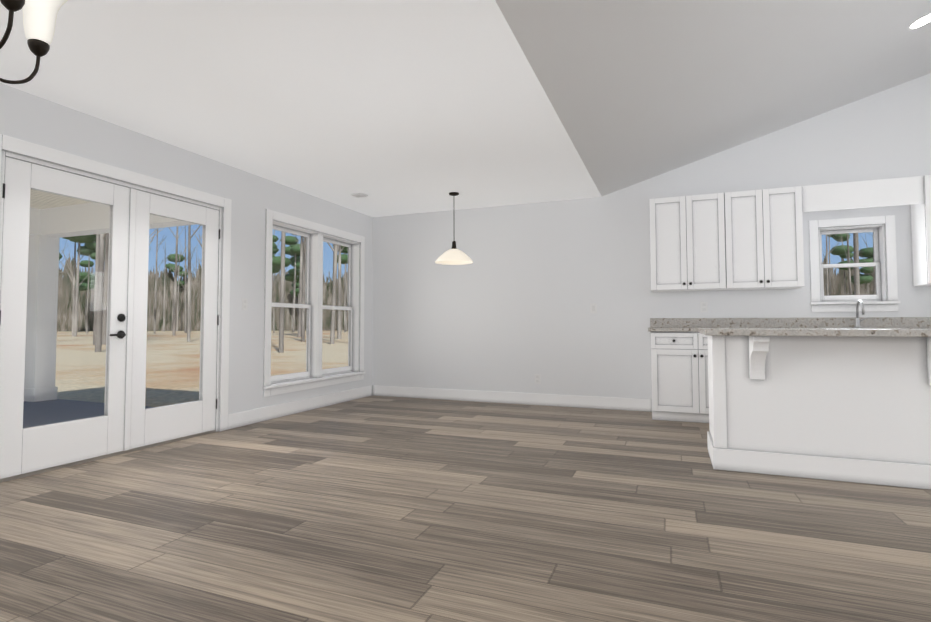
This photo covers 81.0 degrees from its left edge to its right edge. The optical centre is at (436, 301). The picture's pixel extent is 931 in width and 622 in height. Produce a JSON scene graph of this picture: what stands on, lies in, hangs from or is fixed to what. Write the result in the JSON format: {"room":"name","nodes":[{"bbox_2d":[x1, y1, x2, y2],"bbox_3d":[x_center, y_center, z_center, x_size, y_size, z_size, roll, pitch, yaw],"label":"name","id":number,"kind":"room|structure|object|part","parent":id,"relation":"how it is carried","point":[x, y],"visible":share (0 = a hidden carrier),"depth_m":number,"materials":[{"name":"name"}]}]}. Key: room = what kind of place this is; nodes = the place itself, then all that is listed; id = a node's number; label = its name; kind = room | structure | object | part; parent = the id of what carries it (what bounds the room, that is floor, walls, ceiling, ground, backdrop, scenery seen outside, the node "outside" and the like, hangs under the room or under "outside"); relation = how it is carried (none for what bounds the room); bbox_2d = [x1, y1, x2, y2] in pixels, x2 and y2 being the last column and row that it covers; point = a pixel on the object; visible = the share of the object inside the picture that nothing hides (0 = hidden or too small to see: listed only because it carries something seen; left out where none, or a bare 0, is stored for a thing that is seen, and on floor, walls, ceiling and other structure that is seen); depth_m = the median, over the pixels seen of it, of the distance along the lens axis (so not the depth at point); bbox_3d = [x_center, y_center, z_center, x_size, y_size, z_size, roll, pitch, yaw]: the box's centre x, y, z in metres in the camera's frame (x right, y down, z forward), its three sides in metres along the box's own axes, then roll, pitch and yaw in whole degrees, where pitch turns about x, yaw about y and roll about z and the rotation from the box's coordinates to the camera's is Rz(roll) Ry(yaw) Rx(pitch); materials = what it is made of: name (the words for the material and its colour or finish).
{"room":"open-plan living room","nodes":[
{"label":"open-plan living room","id":0,"kind":"room"},
{"bbox_2d":[29,202,194,237],"bbox_3d":[-5.522,-1.273,2.221,4.032,0.350,9.920,-1,-3,23],"label":"beam","id":1,"kind":"structure","parent":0,"point":[79,218],"depth_m":6.99,"materials":[{"name":"white paint"}]},
{"bbox_2d":[30,189,90,208],"bbox_3d":[-5.592,-1.519,2.447,4.332,0.160,10.260,-1,-3,23],"label":"porch roof","id":2,"kind":"structure","parent":1,"relation":"on","point":[49,199],"depth_m":6.75,"materials":[{"name":"beige"}]},
{"bbox_2d":[0,83,372,413],"bbox_3d":[-3.027,-0.198,2.669,0.160,2.540,10.800,-1,-3,23],"label":"wall","id":3,"kind":"structure","parent":0,"point":[29,117],"depth_m":5.12,"materials":[{"name":"white paint"}]},
{"bbox_2d":[0,430,215,482],"bbox_3d":[-2.403,1.126,4.102,0.188,0.018,1.738,-1,-3,23],"label":"threshold","id":4,"kind":"object","parent":3,"relation":"in","point":[88,460],"depth_m":3.86,"materials":[{"name":"grey"}]},
{"bbox_2d":[0,156,219,478],"bbox_3d":[-2.337,0.126,4.116,0.052,1.977,1.732,-1,-3,23],"label":"french door","id":5,"kind":"structure","parent":3,"relation":"in","point":[127,420],"depth_m":4.00,"materials":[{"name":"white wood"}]},
{"bbox_2d":[0,134,231,431],"bbox_3d":[-2.378,0.075,4.136,0.178,2.120,1.978,-1,-3,23],"label":"door frame","id":6,"kind":"structure","parent":3,"relation":"attached to","point":[38,152],"depth_m":4.45,"materials":[{"name":"white wood"}]},
{"bbox_2d":[242,298,247,309],"bbox_3d":[-1.838,0.027,5.209,0.008,0.115,0.070,-1,-3,23],"label":"light switch","id":7,"kind":"object","parent":3,"relation":"attached to","point":[244,303],"visible":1,"depth_m":5.20,"materials":[{"name":"white plastic"}]},
{"bbox_2d":[228,385,372,428],"bbox_3d":[-2.946,1.000,2.582,0.016,0.140,10.480,-1,-3,23],"label":"baseboard","id":8,"kind":"structure","parent":3,"relation":"attached to","point":[248,417],"depth_m":5.83,"materials":[{"name":"white wood"}]},
{"bbox_2d":[262,209,365,396],"bbox_3d":[-1.410,0.046,6.363,0.198,1.890,1.931,-1,-3,23],"label":"window","id":9,"kind":"structure","parent":3,"relation":"in","point":[305,303],"depth_m":6.32,"materials":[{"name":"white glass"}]},
{"bbox_3d":[-1.465,0.041,6.387,0.058,1.658,1.691,-1,-3,23],"label":"window sash","id":10,"kind":"part","parent":9,"relation":"part of","materials":[{"name":"white wood"}]},
{"bbox_2d":[0,0,930,216],"bbox_3d":[-0.139,-1.995,1.501,6.448,1.150,10.800,-1,-3,23],"label":"ceiling","id":11,"kind":"structure","parent":0,"point":[394,107],"depth_m":3.63,"materials":[{"name":"white paint"}]},
{"bbox_2d":[0,0,67,83],"bbox_3d":[-1.620,-1.077,1.824,0.699,0.654,0.694,-1,-3,23],"label":"chandelier","id":12,"kind":"object","parent":11,"relation":"hanging from","point":[39,20],"visible":1,"depth_m":2.01,"materials":[{"name":"white glass"}]},
{"bbox_2d":[351,192,367,197],"bbox_3d":[-0.874,-1.208,6.176,0.140,0.020,0.140,-1,-3,23],"label":"smoke detector","id":13,"kind":"object","parent":11,"relation":"attached to","point":[359,195],"visible":1,"depth_m":6.16,"materials":[{"name":"white plastic"}]},
{"bbox_2d":[435,192,472,264],"bbox_3d":[0.194,-0.827,6.113,0.424,0.784,0.424,-1,-3,23],"label":"pendant light","id":14,"kind":"object","parent":11,"relation":"hanging from","point":[453,255],"visible":1,"depth_m":6.02,"materials":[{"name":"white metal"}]},
{"bbox_3d":[0.194,-0.513,6.100,0.424,0.155,0.424,-1,-3,23],"label":"lamp shade","id":15,"kind":"part","parent":14,"relation":"part of","materials":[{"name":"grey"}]},
{"bbox_3d":[0.194,-0.897,6.116,0.120,0.644,0.120,-1,-3,23],"label":"frame","id":16,"kind":"part","parent":14,"relation":"part of","materials":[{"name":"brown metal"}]},
{"bbox_2d":[910,15,930,27],"bbox_3d":[3.546,-2.040,3.958,0.156,0.004,0.156,-19,-9,22],"label":"recessed light","id":17,"kind":"object","parent":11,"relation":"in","point":[923,21],"visible":1,"depth_m":3.96,"materials":[{"name":"white plastic"}]},
{"bbox_2d":[0,395,930,621],"bbox_3d":[0.655,1.063,1.027,8.178,0.120,10.800,-1,-3,23],"label":"floor","id":18,"kind":"structure","parent":0,"point":[372,508],"depth_m":2.55,"materials":[{"name":"wood"}]},
{"bbox_2d":[648,175,930,422],"bbox_3d":[4.219,0.020,4.882,4.317,2.295,0.665,-1,-3,23],"label":"kitchen cabinets","id":19,"kind":"object","parent":18,"relation":"on","point":[745,240],"visible":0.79,"depth_m":5.36,"materials":[{"name":"white wood"}]},
{"bbox_2d":[648,315,930,334],"bbox_3d":[4.225,0.207,4.887,4.317,0.139,0.635,-1,-3,23],"label":"countertop","id":20,"kind":"structure","parent":19,"relation":"on","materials":[{"name":"stone"}]},
{"bbox_2d":[854,299,867,327],"bbox_3d":[4.014,0.115,5.115,0.104,0.266,0.207,-1,-3,23],"label":"faucet","id":21,"kind":"object","parent":19,"relation":"on","point":[858,321],"depth_m":5.18,"materials":[{"name":"silver metal"}]},
{"bbox_2d":[820,327,928,327],"bbox_3d":[3.970,0.241,4.973,0.700,0.001,0.360,-1,-3,23],"label":"sink","id":22,"kind":"object","parent":19,"relation":"in","point":[855,327],"depth_m":5.17,"materials":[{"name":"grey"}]},
{"bbox_2d":[707,336,930,489],"bbox_3d":[2.996,0.657,3.337,2.362,0.890,0.861,-1,-3,23],"label":"kitchen island","id":23,"kind":"object","parent":18,"relation":"on","point":[849,405],"depth_m":3.39,"materials":[{"name":"wood"}]},
{"bbox_2d":[699,328,930,335],"bbox_3d":[2.994,0.190,3.353,2.450,0.040,0.950,-1,-3,23],"label":"island countertop","id":24,"kind":"structure","parent":23,"relation":"on","point":[705,331],"depth_m":3.19,"materials":[{"name":"beige stone"}]},
{"bbox_2d":[372,73,930,398],"bbox_3d":[2.760,-0.590,5.989,8.178,3.610,0.160,-1,-3,23],"label":"wall","id":25,"kind":"structure","parent":0,"point":[507,309],"depth_m":6.32,"materials":[{"name":"white paint"}]},
{"bbox_2d":[372,385,651,411],"bbox_3d":[0.753,1.176,6.682,3.532,0.140,0.016,-1,-3,23],"label":"baseboard","id":26,"kind":"structure","parent":25,"relation":"attached to","point":[611,403],"depth_m":6.57,"materials":[{"name":"white wood"}]},
{"bbox_2d":[535,374,540,383],"bbox_3d":[1.205,0.928,6.502,0.070,0.115,0.008,-1,-3,23],"label":"outlet","id":27,"kind":"object","parent":25,"relation":"attached to","point":[537,379],"visible":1,"depth_m":6.50,"materials":[{"name":"white plastic"}]},
{"bbox_2d":[590,303,596,312],"bbox_3d":[1.810,0.081,6.277,0.070,0.115,0.009,-1,-3,23],"label":"light switch","id":28,"kind":"object","parent":25,"relation":"attached to","point":[593,307],"visible":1,"depth_m":6.27,"materials":[{"name":"white plastic"}]},
{"bbox_2d":[700,302,707,312],"bbox_3d":[2.863,0.061,5.825,0.070,0.115,0.008,-1,-3,23],"label":"outlet","id":29,"kind":"object","parent":25,"relation":"attached to","point":[703,306],"visible":1,"depth_m":5.82,"materials":[{"name":"white plastic"}]},
{"bbox_2d":[809,215,900,311],"bbox_3d":[4.090,-0.356,5.380,0.710,0.920,0.203,-1,-3,23],"label":"kitchen window","id":30,"kind":"structure","parent":25,"relation":"in","point":[876,263],"depth_m":5.34,"materials":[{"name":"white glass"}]},
{"label":"outside","id":31,"kind":"structure","parent":0,"visible":0},
{"bbox_2d":[55,330,347,406],"bbox_3d":[-2.284,1.435,0.382,320.000,0.280,320.000,-1,-3,23],"label":"ground","id":32,"kind":"structure","parent":31,"point":[155,364],"depth_m":18.46,"materials":[{"name":"beige sand"}]},
{"bbox_2d":[57,225,875,352],"bbox_3d":[-2.284,-13.761,1.037,250.000,30.500,250.000,-1,-3,23],"label":"trees","id":33,"kind":"object","parent":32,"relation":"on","point":[193,306],"depth_m":92.18,"materials":[{"name":"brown plant"}]},
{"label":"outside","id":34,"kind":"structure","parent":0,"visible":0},
{"bbox_2d":[23,399,152,427],"bbox_3d":[-5.514,1.225,2.132,4.032,0.250,9.960,-1,-3,23],"label":"porch","id":35,"kind":"object","parent":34,"point":[40,410],"depth_m":6.33,"materials":[{"name":"grey concrete"}]},
{"bbox_2d":[24,235,59,401],"bbox_3d":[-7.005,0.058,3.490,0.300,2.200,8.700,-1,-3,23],"label":"porch column","id":36,"kind":"structure","parent":35,"relation":"on","point":[45,266],"depth_m":7.25,"materials":[{"name":"white paint"}]}
]}

